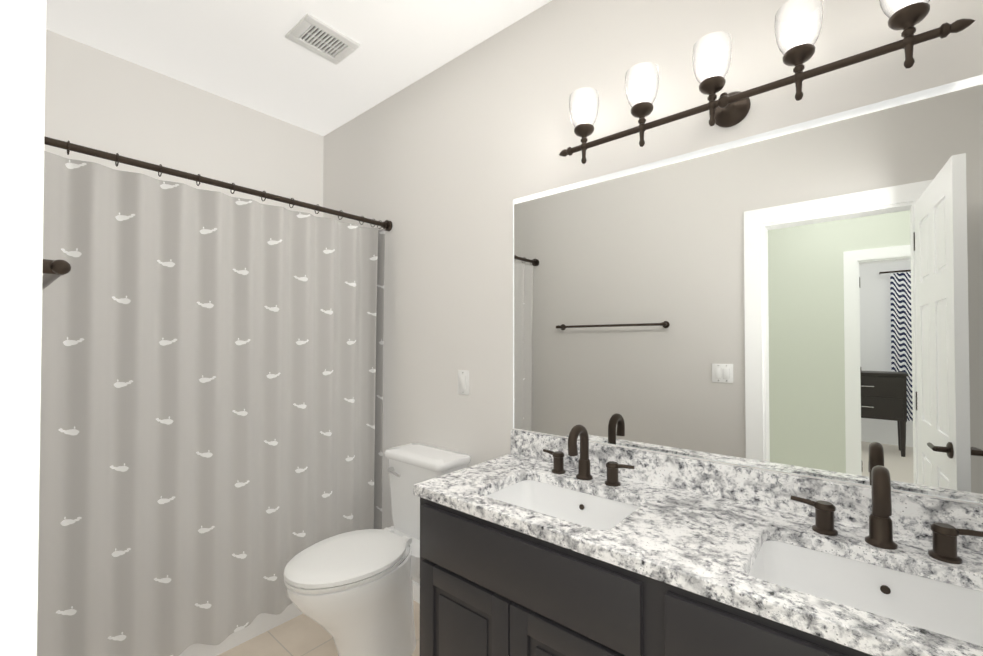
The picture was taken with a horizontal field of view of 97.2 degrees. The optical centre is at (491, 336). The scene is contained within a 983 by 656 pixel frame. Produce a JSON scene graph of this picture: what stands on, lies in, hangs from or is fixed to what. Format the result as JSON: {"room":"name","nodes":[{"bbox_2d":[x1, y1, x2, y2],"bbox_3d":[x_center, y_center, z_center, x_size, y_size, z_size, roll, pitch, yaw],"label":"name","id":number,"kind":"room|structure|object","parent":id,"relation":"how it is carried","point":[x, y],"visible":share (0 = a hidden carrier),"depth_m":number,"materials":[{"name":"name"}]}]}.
{"room":"bathroom","nodes":[
{"label":"bathroom","id":0,"kind":"room"},
{"bbox_2d":[44,29,323,216],"bbox_3d":[-1.666,0.009,2.392,0.120,2.750,1.487,-1,-1,40],"label":"wall","id":1,"kind":"structure","parent":0,"point":[98,99],"depth_m":2.28,"materials":[{"name":"white paint"}]},
{"bbox_2d":[46,0,550,135],"bbox_3d":[-0.370,-1.431,1.320,3.510,0.100,1.727,-1,-1,40],"label":"ceiling","id":2,"kind":"structure","parent":0,"point":[246,53],"depth_m":2.02,"materials":[{"name":"white paint"}]},
{"bbox_2d":[285,13,359,64],"bbox_3d":[-0.777,-1.363,2.000,0.210,0.014,0.256,-1,-1,40],"label":"ceiling vent","id":3,"kind":"object","parent":2,"relation":"in","point":[310,32],"visible":1,"depth_m":1.99,"materials":[{"name":"white plastic"}]},
{"bbox_2d":[217,600,419,655],"bbox_3d":[-0.331,1.395,1.326,3.510,0.050,1.607,-1,-1,40],"label":"floor","id":4,"kind":"structure","parent":0,"point":[302,635],"depth_m":1.96,"materials":[{"name":"tile"}]},
{"bbox_2d":[179,603,302,655],"bbox_3d":[-1.373,1.313,2.127,0.623,0.135,1.463,-1,-1,40],"label":"shower pan","id":5,"kind":"object","parent":4,"relation":"on","point":[261,623],"visible":0.02,"depth_m":1.96,"materials":[{"name":"white plastic"}]},
{"bbox_2d":[284,443,470,655],"bbox_3d":[-0.486,0.961,1.847,0.410,0.831,0.766,-1,-1,40],"label":"toilet","id":6,"kind":"object","parent":4,"relation":"on","point":[351,593],"visible":0.96,"depth_m":1.73,"materials":[{"name":"white ceramic"}]},
{"bbox_2d":[412,580,419,603],"bbox_3d":[-0.269,1.336,2.160,1.001,0.090,0.012,-1,-1,40],"label":"baseboard","id":7,"kind":"structure","parent":4,"relation":"on","point":[416,591],"depth_m":2.24,"materials":[{"name":"white paint"}]},
{"bbox_2d":[413,492,888,655],"bbox_3d":[0.549,0.946,1.115,1.628,0.840,0.558,-1,-1,40],"label":"bathroom vanity","id":8,"kind":"object","parent":4,"relation":"on","point":[534,544],"depth_m":1.08,"materials":[{"name":"grey paint"}]},
{"bbox_2d":[413,452,982,655],"bbox_3d":[0.544,0.509,1.130,1.646,0.035,0.552,-1,-1,40],"label":"countertop","id":9,"kind":"structure","parent":8,"relation":"on","point":[699,539],"depth_m":1.04,"materials":[{"name":"white stone"}]},
{"bbox_2d":[481,472,644,531],"bbox_3d":[0.209,0.595,1.350,0.520,0.155,0.370,-1,-1,40],"label":"sink","id":10,"kind":"object","parent":9,"relation":"in","point":[602,510],"depth_m":1.50,"materials":[{"name":"white ceramic"}]},
{"bbox_2d":[541,424,636,487],"bbox_3d":[0.304,0.401,1.496,0.352,0.191,0.128,-1,-1,40],"label":"faucet","id":11,"kind":"object","parent":9,"relation":"on","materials":[{"name":"brown metal"}]},
{"bbox_2d":[745,532,982,643],"bbox_3d":[0.791,0.588,0.861,0.520,0.155,0.370,-1,-1,40],"label":"sink","id":12,"kind":"object","parent":9,"relation":"in","point":[951,605],"depth_m":0.99,"materials":[{"name":"white ceramic"}]},
{"bbox_2d":[789,465,982,563],"bbox_3d":[0.896,0.394,0.997,0.352,0.191,0.128,-1,-1,40],"label":"faucet","id":13,"kind":"object","parent":9,"relation":"on","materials":[{"name":"brown metal"}]},
{"bbox_2d":[323,0,982,583],"bbox_3d":[0.146,0.003,1.911,3.510,2.750,0.127,-1,-1,40],"label":"wall","id":14,"kind":"structure","parent":0,"point":[804,298],"depth_m":1.41,"materials":[{"name":"beige paint"}]},
{"bbox_2d":[44,136,391,230],"bbox_3d":[-1.058,-0.633,1.889,0.060,0.060,1.483,-1,-1,40],"label":"curtain rod","id":15,"kind":"object","parent":14,"relation":"attached to","point":[386,225],"visible":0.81,"depth_m":1.73,"materials":[{"name":"brown metal"}]},
{"bbox_2d":[37,140,384,655],"bbox_3d":[-1.078,0.299,1.907,0.232,1.899,1.405,-1,-1,40],"label":"shower curtain","id":16,"kind":"object","parent":15,"relation":"hanging from","point":[211,434],"visible":0.79,"depth_m":1.71,"materials":[{"name":"fabric"}]},
{"bbox_2d":[458,370,468,394],"bbox_3d":[-0.135,0.220,2.064,0.072,0.116,0.010,-1,-1,40],"label":"light switch","id":17,"kind":"object","parent":14,"relation":"attached to","point":[463,382],"visible":1,"depth_m":2.06,"materials":[{"name":"white plastic"}]},
{"bbox_2d":[559,0,974,163],"bbox_3d":[0.670,-0.744,1.302,1.050,0.248,0.157,-1,-1,40],"label":"sconce","id":18,"kind":"object","parent":14,"relation":"attached to","point":[730,109],"visible":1,"depth_m":1.23,"materials":[{"name":"brown metal"}]},
{"bbox_2d":[511,430,982,551],"bbox_3d":[0.716,0.444,1.334,1.646,0.100,0.019,-1,-1,40],"label":"backsplash","id":19,"kind":"structure","parent":0,"relation":"attached to","point":[757,486],"depth_m":1.27,"materials":[{"name":"white stone"}]},
{"bbox_3d":[-0.888,-0.015,0.686,3.510,2.750,0.120,-1,-1,40],"label":"wall","id":20,"kind":"structure","parent":0,"visible":0},
{"bbox_2d":[0,0,45,655],"bbox_3d":[-0.107,0.283,0.017,0.830,2.135,0.162,-1,-1,40],"label":"door frame","id":21,"kind":"structure","parent":20,"relation":"attached to","point":[22,68],"depth_m":0.29,"materials":[{"name":"white paint"}]},
{"bbox_2d":[42,259,70,289],"bbox_3d":[-1.013,-0.106,0.926,0.838,0.047,0.084,-1,-1,40],"label":"towel rail","id":22,"kind":"object","parent":20,"relation":"attached to","point":[53,270],"visible":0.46,"depth_m":0.68,"materials":[{"name":"brown metal"}]}
]}

